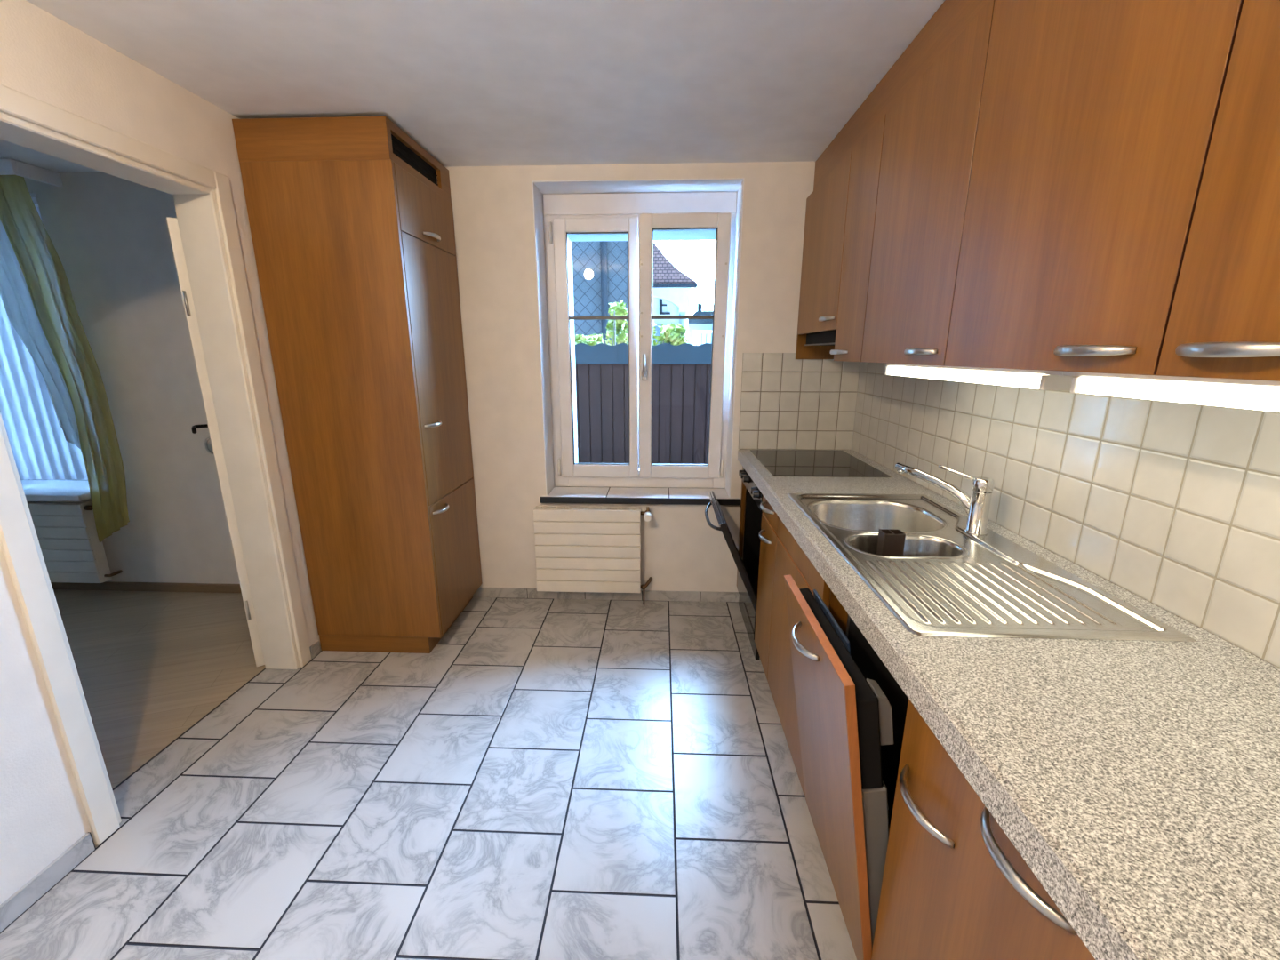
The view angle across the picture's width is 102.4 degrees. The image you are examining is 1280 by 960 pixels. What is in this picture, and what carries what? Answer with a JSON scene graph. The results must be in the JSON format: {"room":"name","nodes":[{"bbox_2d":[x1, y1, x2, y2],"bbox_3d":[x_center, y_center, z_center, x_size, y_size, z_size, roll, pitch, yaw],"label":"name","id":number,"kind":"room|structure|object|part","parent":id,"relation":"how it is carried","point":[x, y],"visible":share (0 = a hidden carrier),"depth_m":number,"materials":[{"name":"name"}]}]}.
{"room":"kitchen","nodes":[
{"label":"kitchen","id":0,"kind":"room"},
{"bbox_2d":[0,0,321,904],"bbox_3d":[-1.702,0.109,0.649,0.150,2.293,4.468,1,14,2],"label":"wall","id":1,"kind":"structure","parent":0,"point":[44,57],"depth_m":1.42,"materials":[{"name":"white paint"}]},
{"bbox_2d":[0,83,311,844],"bbox_3d":[-1.789,-0.115,2.045,0.541,2.060,1.645,-5,15,-18],"label":"door","id":2,"kind":"structure","parent":1,"relation":"in","point":[204,234],"depth_m":1.94,"materials":[{"name":"beige paint"}]},
{"bbox_3d":[-2.212,-0.258,2.589,0.069,0.031,0.129,-11,18,-38],"label":"lever","id":3,"kind":"part","parent":2,"relation":"part of","materials":[{"name":"black metal"}]},
{"bbox_3d":[-2.233,-0.178,2.665,0.033,0.095,0.013,-13,19,-43],"label":"key ring pull","id":4,"kind":"part","parent":2,"relation":"part of","materials":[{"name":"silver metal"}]},
{"bbox_2d":[0,640,320,932],"bbox_3d":[-1.633,1.266,0.622,0.011,0.060,3.848,1,14,2],"label":"baseboard","id":5,"kind":"structure","parent":1,"relation":"attached to","point":[26,896],"depth_m":1.39,"materials":[{"name":"wood"}]},
{"bbox_2d":[20,161,815,591],"bbox_3d":[-1.861,-0.427,3.075,6.328,2.413,0.482,1,14,2],"label":"wall","id":6,"kind":"structure","parent":0,"point":[109,236],"depth_m":2.76,"materials":[{"name":"white paint"}]},
{"bbox_2d":[0,158,63,187],"bbox_3d":[-3.808,-1.499,2.537,1.760,0.063,0.207,1,14,2],"label":"rail","id":7,"kind":"object","parent":6,"relation":"attached to","point":[8,166],"visible":1,"depth_m":2.47,"materials":[{"name":"paint"}]},
{"bbox_2d":[0,219,81,451],"bbox_3d":[-3.198,-0.732,2.701,0.480,1.565,0.040,1,14,2],"label":"curtain","id":8,"kind":"object","parent":7,"relation":"hanging from","point":[14,292],"visible":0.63,"depth_m":2.69,"materials":[{"name":"fabric"}]},
{"bbox_2d":[0,175,129,542],"bbox_3d":[-2.989,-0.561,2.693,0.341,1.893,0.046,1,14,2],"label":"curtain","id":9,"kind":"object","parent":7,"relation":"hanging from","point":[44,275],"visible":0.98,"depth_m":2.66,"materials":[{"name":"green fabric"}]},
{"bbox_2d":[20,206,90,501],"bbox_3d":[-3.807,-0.705,2.868,1.450,1.588,0.390,1,14,2],"label":"window","id":10,"kind":"structure","parent":6,"relation":"in","point":[51,490],"depth_m":2.94,"materials":[{"name":"white plastic"}]},
{"bbox_2d":[0,197,87,479],"bbox_3d":[-3.800,-0.736,2.860,1.405,1.495,0.054,1,14,2],"label":"vertical blind","id":11,"kind":"object","parent":10,"relation":"attached to","point":[40,449],"visible":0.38,"depth_m":2.93,"materials":[{"name":"fabric"}]},
{"bbox_3d":[-3.800,-1.444,2.686,1.405,0.035,0.040,1,14,2],"label":"head rail","id":12,"kind":"part","parent":11,"relation":"part of","materials":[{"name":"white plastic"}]},
{"bbox_2d":[26,500,122,583],"bbox_3d":[-3.662,0.359,3.047,1.047,0.490,0.097,1,14,2],"label":"radiator","id":13,"kind":"object","parent":6,"relation":"attached to","point":[71,548],"visible":0.69,"depth_m":2.99,"materials":[{"name":"metal"}]},
{"bbox_2d":[26,500,86,503],"bbox_3d":[-3.686,0.130,2.979,0.972,0.012,0.044,1,14,2],"label":"grille","id":14,"kind":"object","parent":13,"relation":"attached to","point":[28,501],"depth_m":2.96,"materials":[{"name":"metal"}]},
{"bbox_3d":[-3.686,0.361,3.040,0.998,0.490,0.056,1,14,2],"label":"casing","id":15,"kind":"part","parent":13,"relation":"part of","materials":[{"name":"metal"}]},
{"bbox_2d":[50,581,241,592],"bbox_3d":[-3.289,0.647,3.142,3.170,0.055,0.018,1,14,2],"label":"baseboard","id":16,"kind":"structure","parent":6,"relation":"attached to","point":[111,586],"depth_m":3.12,"materials":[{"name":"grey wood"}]},
{"bbox_2d":[532,505,652,605],"bbox_3d":[-0.259,0.431,2.905,0.659,0.587,0.130,1,14,2],"label":"radiator","id":17,"kind":"object","parent":6,"relation":"attached to","point":[578,548],"visible":1,"depth_m":2.86,"materials":[{"name":"metal"}]},
{"bbox_2d":[536,505,638,510],"bbox_3d":[-0.292,0.160,2.843,0.564,0.012,0.044,1,14,2],"label":"grille","id":18,"kind":"object","parent":17,"relation":"attached to","point":[538,508],"depth_m":2.85,"materials":[{"name":"metal"}]},
{"bbox_3d":[-0.291,0.393,2.905,0.590,0.493,0.056,1,14,2],"label":"casing","id":19,"kind":"part","parent":17,"relation":"part of","materials":[{"name":"metal"}]},
{"bbox_2d":[472,587,739,602],"bbox_3d":[-0.451,0.671,3.033,2.070,0.060,0.010,1,14,2],"label":"baseboard","id":20,"kind":"structure","parent":6,"relation":"attached to","point":[481,592],"depth_m":3.02,"materials":[{"name":"tile"}]},
{"bbox_2d":[531,177,743,504],"bbox_3d":[0.003,-0.693,2.802,1.113,1.632,0.292,1,14,2],"label":"window","id":21,"kind":"structure","parent":6,"relation":"in","point":[640,207],"depth_m":2.79,"materials":[{"name":"paint"}]},
{"bbox_3d":[-0.235,-0.703,2.889,0.451,1.402,0.047,1,14,2],"label":"sash","id":22,"kind":"part","parent":21,"relation":"part of","materials":[{"name":"white plastic"}]},
{"bbox_3d":[0.024,-0.613,2.802,0.028,0.142,0.067,1,14,2],"label":"handle","id":23,"kind":"part","parent":21,"relation":"part of","materials":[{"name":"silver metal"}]},
{"bbox_3d":[0.229,-0.685,2.824,0.470,1.401,0.144,1,14,2],"label":"sash","id":24,"kind":"part","parent":21,"relation":"part of","materials":[{"name":"white plastic"}]},
{"bbox_2d":[0,589,856,959],"bbox_3d":[-1.891,1.297,0.873,6.178,0.120,4.618,1,14,2],"label":"floor","id":25,"kind":"structure","parent":0,"point":[555,779],"depth_m":1.68,"materials":[{"name":"tile"}]},
{"bbox_2d":[232,116,482,653],"bbox_3d":[-1.224,-0.341,2.508,0.644,2.275,0.605,1,14,2],"label":"tall cabinet","id":26,"kind":"object","parent":25,"relation":"on","point":[351,220],"visible":1,"depth_m":2.22,"materials":[{"name":"brown wood"}]},
{"bbox_2d":[391,134,438,185],"bbox_3d":[-0.968,-1.362,2.207,0.008,0.089,0.462,1,14,2],"label":"vent grille","id":27,"kind":"object","parent":26,"relation":"attached to","point":[404,150],"depth_m":2.19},
{"bbox_3d":[-0.949,-1.178,2.288,0.019,0.241,0.552,1,14,2],"label":"door","id":28,"kind":"part","parent":26,"relation":"part of","materials":[{"name":"brown wood"}]},
{"bbox_3d":[-0.921,-1.091,2.306,0.039,0.018,0.154,1,14,2],"label":"handle","id":29,"kind":"part","parent":26,"relation":"part of","materials":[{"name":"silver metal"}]},
{"bbox_3d":[-0.928,-0.254,2.337,0.039,0.018,0.154,1,14,2],"label":"handle","id":30,"kind":"part","parent":26,"relation":"part of","materials":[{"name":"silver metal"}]},
{"bbox_3d":[-0.949,-0.502,2.454,0.019,1.143,0.552,1,14,2],"label":"door","id":31,"kind":"part","parent":26,"relation":"part of","materials":[{"name":"brown wood"}]},
{"bbox_3d":[-0.929,0.136,2.428,0.039,0.018,0.154,1,14,2],"label":"handle","id":32,"kind":"part","parent":26,"relation":"part of","materials":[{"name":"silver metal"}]},
{"bbox_3d":[-0.949,0.367,2.668,0.019,0.641,0.552,1,14,2],"label":"door","id":33,"kind":"part","parent":26,"relation":"part of","materials":[{"name":"brown wood"}]},
{"bbox_2d":[704,466,763,660],"bbox_3d":[0.717,0.373,2.604,0.782,0.843,0.581,1,14,2],"label":"oven","id":34,"kind":"object","parent":25,"relation":"on","point":[748,566],"depth_m":2.73,"materials":[{"name":"black metal"}]},
{"bbox_3d":[0.355,0.179,2.554,0.059,0.034,0.458,1,14,2],"label":"handle","id":35,"kind":"part","parent":34,"relation":"part of","materials":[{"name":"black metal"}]},
{"bbox_3d":[0.369,0.135,2.542,0.018,0.020,0.544,1,14,2],"label":"chrome trim","id":36,"kind":"part","parent":34,"relation":"part of","materials":[{"name":"silver metal"}]},
{"bbox_3d":[0.466,0.335,2.587,0.207,0.431,0.544,1,14,2],"label":"door","id":37,"kind":"part","parent":34,"relation":"part of","materials":[{"name":"black ceramic"}]},
{"bbox_3d":[0.480,0.326,2.584,0.143,0.322,0.430,1,14,2],"label":"glass","id":38,"kind":"part","parent":34,"relation":"part of","materials":[{"name":"black glass"}]},
{"bbox_3d":[0.567,0.255,2.866,0.021,0.739,0.030,1,14,2],"label":"corner filler","id":39,"kind":"part","parent":34,"relation":"part of","materials":[{"name":"metal"}]},
{"bbox_3d":[0.534,-0.022,2.652,0.027,0.038,0.038,1,14,2],"label":"knob","id":40,"kind":"part","parent":34,"relation":"part of","materials":[{"name":"black ceramic"}]},
{"bbox_3d":[0.530,-0.003,2.574,0.027,0.038,0.038,1,14,2],"label":"knob","id":41,"kind":"part","parent":34,"relation":"part of","materials":[{"name":"black ceramic"}]},
{"bbox_3d":[0.554,0.615,2.652,0.022,0.143,0.546,1,14,2],"label":"panel","id":42,"kind":"part","parent":34,"relation":"part of","materials":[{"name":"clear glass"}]},
{"bbox_3d":[0.553,0.021,2.506,0.024,0.105,0.546,1,14,2],"label":"control panel","id":43,"kind":"part","parent":34,"relation":"part of","materials":[{"name":"metal"}]},
{"bbox_3d":[0.521,0.049,2.361,0.027,0.038,0.038,1,14,2],"label":"knob","id":44,"kind":"part","parent":34,"relation":"part of","materials":[{"name":"black ceramic"}]},
{"bbox_3d":[0.519,0.064,2.303,0.027,0.038,0.038,1,14,2],"label":"knob","id":45,"kind":"part","parent":34,"relation":"part of","materials":[{"name":"silver metal"}]},
{"bbox_2d":[737,448,1279,959],"bbox_3d":[0.772,0.230,1.296,0.612,0.059,3.068,1,14,2],"label":"countertop","id":46,"kind":"structure","parent":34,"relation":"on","point":[1138,782],"depth_m":0.68,"materials":[{"name":"stone"}]},
{"bbox_2d":[748,449,892,477],"bbox_3d":[0.816,-0.086,2.444,0.498,0.004,0.600,1,14,2],"label":"cooktop","id":47,"kind":"object","parent":46,"relation":"in","point":[777,462],"visible":1,"depth_m":2.38,"materials":[{"name":"glass"}]},
{"bbox_2d":[895,462,994,535],"bbox_3d":[0.902,0.038,1.555,0.058,0.181,0.292,-9,16,-31],"label":"tap","id":48,"kind":"object","parent":46,"relation":"on","point":[977,506],"visible":1,"depth_m":1.46,"materials":[{"name":"silver metal"}]},
{"bbox_3d":[0.897,0.026,1.567,0.037,0.116,0.262,-8,16,-30],"label":"spout","id":49,"kind":"part","parent":48,"relation":"part of","materials":[{"name":"silver metal"}]},
{"bbox_3d":[0.919,-0.019,1.486,0.105,0.036,0.014,13,19,43],"label":"lever","id":50,"kind":"part","parent":48,"relation":"part of","materials":[{"name":"silver metal"}]},
{"bbox_2d":[786,492,1198,641],"bbox_3d":[0.771,0.247,1.433,0.504,0.167,0.989,1,14,2],"label":"sink","id":51,"kind":"object","parent":46,"relation":"in","point":[948,580],"visible":0.96,"depth_m":1.18,"materials":[{"name":"metal"}]},
{"bbox_3d":[0.756,0.188,1.685,0.405,0.159,0.356,1,14,2],"label":"bowl","id":52,"kind":"part","parent":51,"relation":"part of","materials":[{"name":"metal"}]},
{"bbox_2d":[875,528,905,556],"bbox_3d":[0.696,0.217,1.438,0.056,0.154,0.042,1,14,2],"label":"sink caddy","id":53,"kind":"object","parent":51,"relation":"in","point":[890,541],"visible":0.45,"depth_m":1.41,"materials":[{"name":"brown plastic"}]},
{"bbox_3d":[0.720,0.240,1.415,0.312,0.129,0.184,1,14,2],"label":"bowl","id":54,"kind":"part","parent":51,"relation":"part of","materials":[{"name":"metal"}]},
{"bbox_2d":[754,496,778,679],"bbox_3d":[0.800,0.481,2.168,0.619,0.843,0.297,1,14,2],"label":"base cabinet","id":55,"kind":"object","parent":25,"relation":"on","point":[768,535],"visible":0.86,"depth_m":2.14,"materials":[{"name":"brown wood"}]},
{"bbox_3d":[0.510,0.233,2.118,0.039,0.018,0.154,1,14,2],"label":"handle","id":56,"kind":"part","parent":55,"relation":"part of","materials":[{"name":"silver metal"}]},
{"bbox_3d":[0.510,0.111,2.088,0.039,0.018,0.154,1,14,2],"label":"handle","id":57,"kind":"part","parent":55,"relation":"part of","materials":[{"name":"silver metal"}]},
{"bbox_3d":[0.537,0.123,2.091,0.019,0.104,0.295,1,14,2],"label":"drawer","id":58,"kind":"part","parent":55,"relation":"part of","materials":[{"name":"brown wood"}]},
{"bbox_2d":[767,517,847,795],"bbox_3d":[0.800,0.585,1.746,0.582,0.843,0.569,1,14,2],"label":"base cabinet","id":59,"kind":"object","parent":25,"relation":"on","point":[790,559],"visible":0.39,"depth_m":1.78,"materials":[{"name":"brown wood"}]},
{"bbox_3d":[0.519,0.227,1.670,0.019,0.104,0.567,1,14,2],"label":"drawer","id":60,"kind":"part","parent":59,"relation":"part of","materials":[{"name":"brown wood"}]},
{"bbox_2d":[784,575,908,959],"bbox_3d":[0.704,0.710,1.238,0.714,0.842,0.482,1,14,2],"label":"dishwasher","id":61,"kind":"object","parent":25,"relation":"on","point":[852,710],"visible":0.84,"depth_m":1.10,"materials":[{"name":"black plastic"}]},
{"bbox_3d":[0.367,0.366,1.167,0.038,0.019,0.154,1,14,2],"label":"handle","id":62,"kind":"part","parent":61,"relation":"part of","materials":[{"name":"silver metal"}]},
{"bbox_3d":[0.442,0.665,1.237,0.130,0.727,0.472,1,14,2],"label":"panel","id":63,"kind":"part","parent":61,"relation":"part of","materials":[{"name":"brown wood"}]},
{"bbox_3d":[0.494,0.770,1.261,0.123,0.486,0.460,1,14,2],"label":"door","id":64,"kind":"part","parent":61,"relation":"part of","materials":[{"name":"grey plastic"}]},
{"bbox_2d":[845,614,908,827],"bbox_3d":[0.798,0.664,1.196,0.523,0.733,0.428,1,14,2],"label":"tub","id":65,"kind":"object","parent":61,"relation":"in","point":[867,660],"depth_m":1.38,"materials":[{"name":"black plastic"}]},
{"bbox_3d":[0.457,0.442,0.981,0.041,0.108,0.055,1,14,2],"label":"latch handle","id":66,"kind":"part","parent":61,"relation":"part of","materials":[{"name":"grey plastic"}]},
{"bbox_2d":[871,698,1095,959],"bbox_3d":[0.739,0.834,0.735,0.619,0.843,0.546,1,14,2],"label":"base cabinet","id":67,"kind":"object","parent":25,"relation":"on","point":[955,886],"visible":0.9,"depth_m":0.78,"materials":[{"name":"brown wood"}]},
{"bbox_3d":[0.456,0.528,0.843,0.039,0.018,0.155,1,14,2],"label":"handle","id":68,"kind":"part","parent":67,"relation":"part of","materials":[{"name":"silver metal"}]},
{"bbox_3d":[0.448,0.458,0.618,0.039,0.018,0.157,1,14,2],"label":"handle","id":69,"kind":"part","parent":67,"relation":"part of","materials":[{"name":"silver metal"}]},
{"bbox_2d":[0,0,944,172],"bbox_3d":[-1.881,-1.104,0.529,6.178,0.120,5.100,1,14,2],"label":"ceiling","id":70,"kind":"structure","parent":0,"point":[472,83],"depth_m":1.62,"materials":[{"name":"paint"}]},
{"bbox_2d":[813,0,991,191],"bbox_3d":[0.789,-1.128,1.222,0.018,0.160,2.558,1,14,2],"label":"cabinet filler","id":71,"kind":"object","parent":70,"relation":"attached to","point":[953,17],"visible":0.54,"depth_m":1.55,"materials":[{"name":"brown wood"}]},
{"bbox_3d":[1.121,0.213,0.478,0.150,2.413,4.618,1,14,2],"label":"wall","id":72,"kind":"structure","parent":0,"visible":0},
{"bbox_2d":[795,151,851,359],"bbox_3d":[0.937,-0.914,2.261,0.379,0.752,0.621,1,14,2],"label":"upper cabinet","id":73,"kind":"object","parent":72,"relation":"attached to","point":[826,209],"visible":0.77,"depth_m":2.22,"materials":[{"name":"brown wood"}]},
{"bbox_3d":[0.967,-0.986,2.553,0.331,0.752,0.016,1,14,2],"label":"panel","id":74,"kind":"part","parent":73,"relation":"part of","materials":[{"name":"brown wood"}]},
{"bbox_2d":[804,329,836,345],"bbox_3d":[0.962,-0.635,2.300,0.309,0.060,0.554,1,14,2],"label":"hood","id":75,"kind":"object","parent":73,"relation":"attached to","point":[825,338],"depth_m":2.32,"materials":[{"name":"grey metal"}]},
{"bbox_3d":[0.758,-0.662,2.114,0.039,0.018,0.154,1,14,2],"label":"handle","id":76,"kind":"part","parent":73,"relation":"part of","materials":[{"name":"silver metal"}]},
{"bbox_2d":[830,114,885,361],"bbox_3d":[0.918,-0.804,1.818,0.379,0.752,0.290,1,14,2],"label":"upper cabinet","id":77,"kind":"object","parent":72,"relation":"attached to","point":[867,155],"visible":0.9,"depth_m":1.80,"materials":[{"name":"brown wood"}]},
{"bbox_3d":[0.751,-0.489,1.966,0.039,0.018,0.154,1,14,2],"label":"handle","id":78,"kind":"part","parent":77,"relation":"part of","materials":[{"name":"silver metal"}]},
{"bbox_2d":[861,0,994,366],"bbox_3d":[0.901,-0.705,1.415,0.379,0.752,0.538,1,14,2],"label":"upper cabinet","id":79,"kind":"object","parent":72,"relation":"attached to","point":[930,132],"visible":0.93,"depth_m":1.34,"materials":[{"name":"brown wood"}]},
{"bbox_3d":[0.725,-0.337,1.350,0.039,0.018,0.154,1,14,2],"label":"handle","id":80,"kind":"part","parent":79,"relation":"part of","materials":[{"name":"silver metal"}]},
{"bbox_2d":[884,363,1077,390],"bbox_3d":[0.856,-0.281,1.348,0.106,0.042,0.780,1,14,2],"label":"strip light","id":81,"kind":"object","parent":79,"relation":"attached to","point":[1039,380],"visible":0.76,"depth_m":1.17,"materials":[{"name":"white plastic"}]},
{"bbox_2d":[738,352,1279,668],"bbox_3d":[0.774,-0.044,1.228,0.608,0.504,3.068,1,14,2],"label":"backsplash","id":82,"kind":"structure","parent":72,"relation":"attached to","point":[1176,506],"depth_m":1.21,"materials":[{"name":"tile"}]},
{"bbox_2d":[944,0,1244,375],"bbox_3d":[0.879,-0.575,0.887,0.379,0.752,0.549,1,14,2],"label":"upper cabinet","id":83,"kind":"object","parent":72,"relation":"attached to","point":[1097,118],"visible":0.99,"depth_m":0.83,"materials":[{"name":"brown wood"}]},
{"bbox_3d":[0.702,-0.205,0.817,0.039,0.018,0.154,1,14,2],"label":"handle","id":84,"kind":"part","parent":83,"relation":"part of","materials":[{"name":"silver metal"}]},
{"bbox_2d":[1156,0,1279,381],"bbox_3d":[0.857,-0.444,0.353,0.379,0.752,0.549,1,14,2],"label":"upper cabinet","id":85,"kind":"object","parent":72,"relation":"attached to","point":[1224,322],"visible":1,"depth_m":0.61,"materials":[{"name":"brown wood"}]},
{"bbox_2d":[1063,371,1279,412],"bbox_3d":[0.824,-0.093,0.586,0.106,0.042,0.788,1,14,2],"label":"strip light","id":86,"kind":"object","parent":85,"relation":"attached to","point":[1232,393],"visible":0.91,"depth_m":0.74,"materials":[{"name":"white plastic"}]},
{"bbox_3d":[0.694,-0.154,0.608,0.039,0.018,0.154,1,14,2],"label":"handle","id":87,"kind":"part","parent":85,"relation":"part of","materials":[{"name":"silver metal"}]},
{"label":"outside","id":88,"kind":"structure","parent":0,"visible":0},
{"bbox_3d":[1.296,-5.929,31.083,80.000,0.450,56.750,1,14,2],"label":"ground","id":89,"kind":"structure","parent":88,"visible":0},
{"bbox_2d":[574,331,604,345],"bbox_3d":[-0.455,-0.523,4.772,0.500,1.651,0.340,1,14,2],"label":"bush","id":90,"kind":"object","parent":89,"relation":"on","point":[591,340],"visible":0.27,"depth_m":4.54,"materials":[{"name":"green plant"}]},
{"bbox_2d":[571,240,639,343],"bbox_3d":[-3.237,-5.505,11.605,6.500,8.050,7.115,1,14,2],"label":"house","id":91,"kind":"structure","parent":89,"relation":"on","point":[599,268],"depth_m":8.48,"materials":[{"name":"blue"}]},
{"bbox_2d":[605,299,628,345],"bbox_3d":[-0.237,-0.917,5.648,0.309,1.996,0.299,13,19,42],"label":"bush","id":92,"kind":"object","parent":89,"relation":"on","point":[619,309],"visible":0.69,"depth_m":5.44,"materials":[{"name":"green plant"}]},
{"bbox_2d":[575,342,711,468],"bbox_3d":[0.014,-0.581,4.185,3.684,1.040,0.071,1,14,2],"label":"fence","id":93,"kind":"object","parent":89,"relation":"on","point":[681,373],"visible":0.21,"depth_m":4.18,"materials":[{"name":"grey wood"}]},
{"bbox_2d":[638,320,658,345],"bbox_3d":[0.057,-0.711,5.157,0.273,1.831,0.283,-9,16,-31],"label":"bush","id":94,"kind":"object","parent":89,"relation":"on","point":[653,324],"visible":0.07,"depth_m":5.00,"materials":[{"name":"green plant"}]},
{"bbox_2d":[656,322,688,345],"bbox_3d":[0.307,-0.648,5.090,0.360,1.742,0.351,13,19,43],"label":"bush","id":95,"kind":"object","parent":89,"relation":"on","point":[676,338],"visible":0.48,"depth_m":4.84,"materials":[{"name":"green plant"}]},
{"bbox_2d":[652,240,697,345],"bbox_3d":[-1.723,-5.814,17.874,7.020,5.650,5.680,1,14,2],"label":"house","id":96,"kind":"structure","parent":89,"relation":"on","point":[673,290],"depth_m":15.15,"materials":[{"name":"paint"}]},
{"bbox_2d":[688,303,712,345],"bbox_3d":[3.536,-6.022,23.208,3.300,3.500,4.200,1,14,2],"label":"gabled house","id":97,"kind":"structure","parent":89,"relation":"on","point":[700,331],"depth_m":21.29,"materials":[{"name":"white paint"}]}
]}

